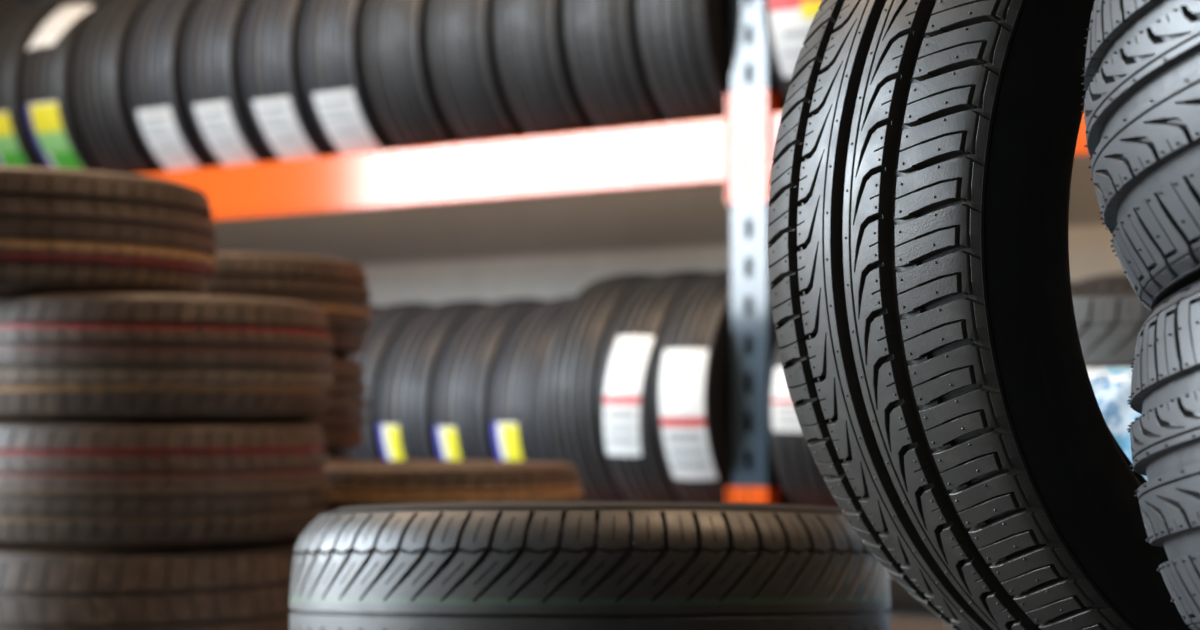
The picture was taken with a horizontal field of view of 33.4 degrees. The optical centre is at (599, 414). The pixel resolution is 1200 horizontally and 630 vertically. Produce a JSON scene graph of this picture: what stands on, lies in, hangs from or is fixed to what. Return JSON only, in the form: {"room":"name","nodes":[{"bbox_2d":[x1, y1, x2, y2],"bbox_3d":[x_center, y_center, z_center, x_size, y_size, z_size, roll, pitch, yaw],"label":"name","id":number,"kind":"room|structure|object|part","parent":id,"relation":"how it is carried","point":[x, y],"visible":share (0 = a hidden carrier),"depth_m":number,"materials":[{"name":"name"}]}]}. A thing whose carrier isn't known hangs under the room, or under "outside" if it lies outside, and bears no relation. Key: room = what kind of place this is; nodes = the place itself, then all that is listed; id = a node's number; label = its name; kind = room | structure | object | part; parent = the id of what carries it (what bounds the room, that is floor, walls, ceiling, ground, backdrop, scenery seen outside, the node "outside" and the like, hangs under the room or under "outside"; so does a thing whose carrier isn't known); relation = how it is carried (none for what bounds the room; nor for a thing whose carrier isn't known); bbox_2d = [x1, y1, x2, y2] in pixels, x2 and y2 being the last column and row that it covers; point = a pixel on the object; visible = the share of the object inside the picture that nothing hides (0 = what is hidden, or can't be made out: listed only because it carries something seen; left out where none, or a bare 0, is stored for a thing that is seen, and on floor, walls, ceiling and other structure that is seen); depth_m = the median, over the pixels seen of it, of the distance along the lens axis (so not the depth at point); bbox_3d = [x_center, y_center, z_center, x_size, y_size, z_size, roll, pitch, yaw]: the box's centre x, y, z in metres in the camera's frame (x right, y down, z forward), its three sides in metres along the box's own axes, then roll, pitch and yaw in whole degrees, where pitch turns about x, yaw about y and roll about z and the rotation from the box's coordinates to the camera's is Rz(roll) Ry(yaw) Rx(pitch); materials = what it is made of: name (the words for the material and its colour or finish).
{"room":"tire storage room","nodes":[
{"label":"tire storage room","id":0,"kind":"room"},
{"bbox_2d":[0,0,18,7],"bbox_3d":[-4.457,-1.575,3.610,0.150,4.250,9.500,0,0,34],"label":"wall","id":1,"kind":"structure","parent":0,"point":[3,3],"depth_m":7.00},
{"bbox_2d":[213,156,1124,575],"bbox_3d":[1.972,-1.575,4.905,9.050,4.250,0.150,0,0,34],"label":"wall","id":2,"kind":"structure","parent":0,"point":[547,248],"depth_m":6.30,"materials":[{"name":"beige paint"}]},
{"bbox_2d":[884,576,942,629],"bbox_3d":[-0.689,0.500,0.971,9.050,0.100,9.350,0,0,34],"label":"floor","id":3,"kind":"structure","parent":0,"point":[906,612],"depth_m":4.53,"materials":[{"name":"concrete"}]},
{"bbox_2d":[0,538,298,629],"bbox_3d":[-0.742,0.319,3.080,0.600,0.259,0.600,0,0,8],"label":"tire","id":4,"kind":"object","parent":3,"relation":"on","point":[246,586],"visible":0.78,"depth_m":2.81,"materials":[{"name":"rubber"}]},
{"bbox_2d":[0,420,328,547],"bbox_3d":[-0.719,0.098,3.080,0.599,0.179,0.600,0,0,29],"label":"tire","id":5,"kind":"object","parent":4,"relation":"on","point":[64,483],"visible":0.96,"depth_m":2.81,"materials":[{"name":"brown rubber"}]},
{"bbox_2d":[0,293,332,419],"bbox_3d":[-0.713,-0.083,3.080,0.599,0.179,0.600,0,0,-25],"label":"tire","id":6,"kind":"object","parent":5,"relation":"on","point":[64,356],"visible":1,"depth_m":2.81,"materials":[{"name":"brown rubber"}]},
{"bbox_2d":[0,166,215,294],"bbox_3d":[-0.896,-0.263,3.080,0.599,0.179,0.600,0,0,1],"label":"tire","id":7,"kind":"object","parent":6,"relation":"on","point":[63,230],"visible":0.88,"depth_m":2.85,"materials":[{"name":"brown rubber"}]},
{"bbox_2d":[19,0,1089,503],"bbox_3d":[0.495,-0.775,4.872,6.250,2.450,0.600,0,0,34],"label":"rack","id":8,"kind":"object","parent":3,"relation":"on","point":[736,150],"visible":0.28,"depth_m":4.80,"materials":[{"name":"orange metal"}]},
{"bbox_3d":[-1.901,-0.778,6.773,0.100,2.444,0.084,0,0,34],"label":"upright post","id":9,"kind":"part","parent":8,"relation":"part of","materials":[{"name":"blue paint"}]},
{"bbox_2d":[0,0,68,166],"bbox_3d":[-1.646,-0.972,6.272,0.204,0.660,0.660,0,0,34],"label":"tire","id":10,"kind":"object","parent":8,"relation":"on","point":[17,148],"visible":0.18,"depth_m":6.00,"materials":[{"name":"rubber"}]},
{"bbox_3d":[-1.811,-0.870,6.008,0.115,0.066,0.026,0,0,32],"label":"yellow panel","id":11,"kind":"part","parent":10,"relation":"part of","materials":[{"name":"yellow paper"}]},
{"bbox_3d":[-1.798,-0.816,6.028,0.115,0.029,0.050,0,-36,34],"label":"pale green panel","id":12,"kind":"part","parent":10,"relation":"part of","materials":[{"name":"green paper"}]},
{"bbox_3d":[-1.770,-0.765,6.052,0.096,0.026,0.074,0,-36,34],"label":"green panel","id":13,"kind":"part","parent":10,"relation":"part of","materials":[{"name":"green paper"}]},
{"bbox_2d":[21,0,104,170],"bbox_3d":[-1.466,-0.972,6.150,0.210,0.660,0.660,0,0,33],"label":"tire","id":14,"kind":"object","parent":8,"relation":"on","point":[51,122],"visible":0.3,"depth_m":5.89,"materials":[{"name":"rubber"}]},
{"bbox_3d":[-1.631,-0.873,5.886,0.116,0.081,0.030,0,0,32],"label":"yellow panel","id":15,"kind":"part","parent":14,"relation":"part of","materials":[{"name":"yellow paper"}]},
{"bbox_3d":[-1.615,-0.806,5.911,0.115,0.032,0.061,0,-36,34],"label":"pale green panel","id":16,"kind":"part","parent":14,"relation":"part of","materials":[{"name":"green paper"}]},
{"bbox_3d":[-1.580,-0.747,5.944,0.096,0.023,0.090,0,-36,34],"label":"green panel","id":17,"kind":"part","parent":14,"relation":"part of","materials":[{"name":"green paper"}]},
{"bbox_2d":[72,0,162,174],"bbox_3d":[-1.283,-0.972,6.026,0.204,0.660,0.660,0,0,34],"label":"tire","id":18,"kind":"object","parent":8,"relation":"on","point":[105,121],"visible":0.34,"depth_m":5.77,"materials":[{"name":"rubber"}]},
{"bbox_2d":[126,0,218,171],"bbox_3d":[-1.095,-0.972,5.900,0.204,0.660,0.660,0,0,34],"label":"tire","id":19,"kind":"object","parent":8,"relation":"on","point":[160,114],"visible":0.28,"depth_m":5.64,"materials":[{"name":"rubber"}]},
{"bbox_2d":[182,0,276,165],"bbox_3d":[-0.908,-0.972,5.773,0.204,0.660,0.660,0,0,34],"label":"tire","id":20,"kind":"object","parent":8,"relation":"on","point":[220,116],"visible":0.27,"depth_m":5.51,"materials":[{"name":"rubber"}]},
{"bbox_2d":[240,0,335,160],"bbox_3d":[-0.725,-0.972,5.649,0.204,0.660,0.660,0,0,34],"label":"tire","id":21,"kind":"object","parent":8,"relation":"on","point":[278,107],"visible":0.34,"depth_m":5.39,"materials":[{"name":"rubber"}]},
{"bbox_2d":[300,0,397,154],"bbox_3d":[-0.544,-0.972,5.527,0.207,0.659,0.660,0,0,34],"label":"tire","id":22,"kind":"object","parent":8,"relation":"on","point":[338,96],"visible":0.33,"depth_m":5.27,"materials":[{"name":"rubber"}]},
{"bbox_2d":[371,305,383,310],"bbox_3d":[-0.664,-0.012,5.608,0.183,0.594,0.594,0,0,34],"label":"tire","id":23,"kind":"object","parent":8,"relation":"on","point":[373,307],"visible":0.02,"depth_m":5.54,"materials":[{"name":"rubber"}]},
{"bbox_2d":[335,302,436,460],"bbox_3d":[-0.508,-0.012,5.503,0.183,0.594,0.594,0,0,34],"label":"tire","id":24,"kind":"object","parent":8,"relation":"on","point":[386,322],"visible":0.13,"depth_m":5.27,"materials":[{"name":"rubber"}]},
{"bbox_2d":[363,0,462,148],"bbox_3d":[-0.362,-0.972,5.404,0.204,0.660,0.660,0,0,34],"label":"tire","id":25,"kind":"object","parent":8,"relation":"on","point":[400,82],"visible":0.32,"depth_m":5.15,"materials":[{"name":"rubber"}]},
{"bbox_2d":[376,300,491,459],"bbox_3d":[-0.353,-0.012,5.397,0.183,0.594,0.594,0,0,34],"label":"tire","id":26,"kind":"object","parent":8,"relation":"on","point":[404,418],"visible":0.38,"depth_m":5.17,"materials":[{"name":"rubber"}]},
{"bbox_3d":[-0.529,0.076,5.178,0.044,0.092,0.029,0,0,38],"label":"yellow panel","id":27,"kind":"part","parent":26,"relation":"part of","materials":[{"name":"yellow paper"}]},
{"bbox_2d":[428,0,528,142],"bbox_3d":[-0.183,-0.972,5.283,0.216,0.659,0.660,0,0,33],"label":"tire","id":28,"kind":"object","parent":8,"relation":"on","point":[469,86],"visible":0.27,"depth_m":5.03,"materials":[{"name":"rubber"}]},
{"bbox_2d":[432,298,547,459],"bbox_3d":[-0.198,-0.012,5.293,0.183,0.594,0.594,0,0,34],"label":"tire","id":29,"kind":"object","parent":8,"relation":"on","point":[467,363],"visible":0.26,"depth_m":5.07,"materials":[{"name":"rubber"}]},
{"bbox_3d":[-0.373,0.081,5.074,0.044,0.092,0.031,0,0,38],"label":"yellow panel","id":30,"kind":"part","parent":29,"relation":"part of","materials":[{"name":"yellow paper"}]},
{"bbox_2d":[490,296,574,461],"bbox_3d":[-0.045,-0.012,5.189,0.183,0.594,0.594,0,0,34],"label":"tire","id":31,"kind":"object","parent":8,"relation":"on","point":[517,412],"visible":0.3,"depth_m":4.96,"materials":[{"name":"rubber"}]},
{"bbox_3d":[-0.218,0.069,4.965,0.052,0.077,0.055,0,-19,34],"label":"yellow panel","id":32,"kind":"part","parent":31,"relation":"part of","materials":[{"name":"yellow paper"}]},
{"bbox_2d":[494,0,597,135],"bbox_3d":[-0.007,-0.972,5.164,0.204,0.660,0.660,0,0,34],"label":"tire","id":33,"kind":"object","parent":8,"relation":"on","point":[542,93],"visible":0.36,"depth_m":4.92,"materials":[{"name":"rubber"}]},
{"bbox_2d":[544,273,658,500],"bbox_3d":[0.098,-0.041,5.093,0.170,0.640,0.640,0,0,33],"label":"tire","id":34,"kind":"object","parent":8,"relation":"on","point":[578,342],"visible":0.31,"depth_m":4.86,"materials":[{"name":"rubber"}]},
{"bbox_2d":[564,0,729,129],"bbox_3d":[0.168,-0.972,5.045,0.204,0.660,0.660,0,0,34],"label":"tire","id":35,"kind":"object","parent":8,"relation":"on","point":[609,73],"visible":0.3,"depth_m":4.80,"materials":[{"name":"rubber"}]},
{"bbox_2d":[598,270,729,501],"bbox_3d":[0.229,-0.041,5.003,0.158,0.640,0.642,0,0,34],"label":"tire","id":36,"kind":"object","parent":8,"relation":"on","point":[633,340],"visible":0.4,"depth_m":4.77,"materials":[{"name":"rubber"}]},
{"bbox_2d":[636,0,729,122],"bbox_3d":[0.340,-0.972,4.928,0.214,0.659,0.659,0,0,33],"label":"tire","id":37,"kind":"object","parent":8,"relation":"on","point":[685,50],"visible":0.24,"depth_m":4.68,"materials":[{"name":"rubber"}]},
{"bbox_2d":[654,269,789,503],"bbox_3d":[0.361,-0.041,4.914,0.168,0.640,0.641,0,0,33],"label":"tire","id":38,"kind":"object","parent":8,"relation":"on","point":[693,360],"visible":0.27,"depth_m":4.67,"materials":[{"name":"rubber"}]},
{"bbox_3d":[0.370,-0.778,4.682,0.100,2.444,0.084,0,0,34],"label":"upright post","id":39,"kind":"part","parent":8,"relation":"part of","materials":[{"name":"grey metal"}]},
{"bbox_2d":[762,0,821,97],"bbox_3d":[0.620,-0.972,4.738,0.204,0.660,0.662,0,0,34],"label":"tire","id":40,"kind":"object","parent":8,"relation":"on","point":[787,23],"visible":0.1,"depth_m":4.51,"materials":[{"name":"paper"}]},
{"bbox_3d":[0.443,-0.951,4.468,0.155,0.085,0.015,0,0,33],"label":"red panel","id":41,"kind":"part","parent":40,"relation":"part of","materials":[{"name":"red paper"}]},
{"bbox_3d":[0.481,-0.904,4.448,0.071,0.037,0.009,0,0,26],"label":"yellow panel","id":42,"kind":"part","parent":40,"relation":"part of","materials":[{"name":"yellow paper"}]},
{"bbox_2d":[768,345,839,507],"bbox_3d":[0.620,-0.012,4.738,0.207,0.594,0.596,0,0,34],"label":"tire","id":43,"kind":"object","parent":8,"relation":"on","point":[801,480],"visible":0.08,"depth_m":4.54,"materials":[{"name":"rubber"}]},
{"bbox_2d":[1071,274,1132,290],"bbox_3d":[1.148,-0.012,4.383,0.207,0.594,0.594,0,0,34],"label":"tire","id":44,"kind":"object","parent":8,"relation":"on","point":[1111,281],"visible":0.06,"depth_m":4.29,"materials":[{"name":"rubber"}]},
{"bbox_2d":[942,623,954,629],"bbox_3d":[0.803,0.349,2.920,0.600,0.204,0.600,0,0,0],"label":"tire","id":45,"kind":"object","parent":3,"relation":"on","point":[946,626],"visible":0.02,"depth_m":2.92,"materials":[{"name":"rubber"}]},
{"bbox_3d":[0.803,0.142,2.920,0.600,0.204,0.600,0,0,-40],"label":"tire","id":46,"kind":"object","parent":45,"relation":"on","visible":0},
{"bbox_2d":[1072,289,1149,366],"bbox_3d":[0.803,-0.066,2.920,0.618,0.204,0.618,0,0,10],"label":"tire","id":47,"kind":"object","parent":46,"relation":"on","point":[1109,323],"visible":0.07,"depth_m":2.65,"materials":[{"name":"rubber"}]},
{"bbox_3d":[-0.782,0.355,3.950,0.604,0.184,0.603,0,0,0],"label":"tire","id":48,"kind":"object","parent":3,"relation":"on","visible":0},
{"bbox_2d":[327,452,354,460],"bbox_3d":[-0.774,0.167,3.950,0.603,0.184,0.604,0,0,-4],"label":"tire","id":49,"kind":"object","parent":48,"relation":"on","point":[332,456],"visible":0.02,"depth_m":3.89,"materials":[{"name":"black rubber"}]},
{"bbox_2d":[306,356,367,451],"bbox_3d":[-0.762,-0.021,3.950,0.604,0.184,0.603,0,0,-42],"label":"tire","id":50,"kind":"object","parent":49,"relation":"on","point":[343,417],"visible":0.2,"depth_m":3.84,"materials":[{"name":"rubber"}]},
{"bbox_2d":[208,251,370,356],"bbox_3d":[-0.756,-0.210,3.950,0.604,0.184,0.603,0,0,31],"label":"tire","id":51,"kind":"object","parent":50,"relation":"on","point":[335,286],"visible":0.38,"depth_m":3.75,"materials":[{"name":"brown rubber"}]},
{"bbox_3d":[-0.299,0.358,3.520,0.543,0.181,0.543,0,0,-11],"label":"tire","id":52,"kind":"object","parent":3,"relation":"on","visible":0},
{"bbox_2d":[321,460,583,511],"bbox_3d":[-0.299,0.175,3.520,0.543,0.181,0.543,0,0,16],"label":"tire","id":53,"kind":"object","parent":52,"relation":"on","point":[371,482],"visible":0.32,"depth_m":3.29,"materials":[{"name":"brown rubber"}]},
{"bbox_3d":[0.000,0.382,1.970,0.570,0.134,0.570,0,0,-29],"label":"tire","id":54,"kind":"object","parent":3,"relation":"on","visible":0},
{"bbox_2d":[289,501,890,629],"bbox_3d":[-0.009,0.190,1.950,0.580,0.233,0.581,0,0,24],"label":"tire","id":55,"kind":"object","parent":54,"relation":"on","point":[505,565],"visible":0.95,"depth_m":1.70,"materials":[{"name":"rubber"}]},
{"bbox_3d":[0.430,0.333,1.600,0.500,0.232,0.500,0,0,-29],"label":"tire","id":56,"kind":"object","parent":3,"relation":"on","visible":0},
{"bbox_2d":[767,0,1191,629],"bbox_3d":[0.447,-0.126,1.437,0.681,0.680,0.268,0,0,-28],"label":"tire","id":57,"kind":"object","parent":56,"relation":"on","point":[942,395],"visible":0.97,"depth_m":1.24,"materials":[{"name":"black rubber"}]},
{"bbox_3d":[0.560,0.382,0.975,0.496,0.134,0.496,0,0,33],"label":"tire","id":58,"kind":"object","parent":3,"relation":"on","visible":0},
{"bbox_3d":[0.545,0.170,0.982,0.499,0.172,0.499,-6,-9,-11],"label":"tire","id":59,"kind":"object","parent":58,"relation":"on","visible":0},
{"bbox_2d":[1127,280,1199,629],"bbox_3d":[0.523,-0.003,1.008,0.498,0.256,0.498,0,0,26],"label":"tire","id":60,"kind":"object","parent":59,"relation":"on","point":[1165,382],"visible":1,"depth_m":0.99,"materials":[{"name":"grey rubber"}]},
{"bbox_2d":[1081,0,1199,311],"bbox_3d":[0.501,-0.176,1.017,0.498,0.256,0.498,0,0,28],"label":"tire","id":61,"kind":"object","parent":60,"relation":"on","point":[1141,111],"visible":0.93,"depth_m":0.97,"materials":[{"name":"grey rubber"}]},
{"bbox_2d":[1086,367,1146,479],"bbox_3d":[0.685,0.031,2.260,0.554,0.163,0.555,0,0,0],"label":"tire","id":62,"kind":"object","parent":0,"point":[1111,386],"visible":0.08,"depth_m":2.04,"materials":[{"name":"blue"}]}
]}

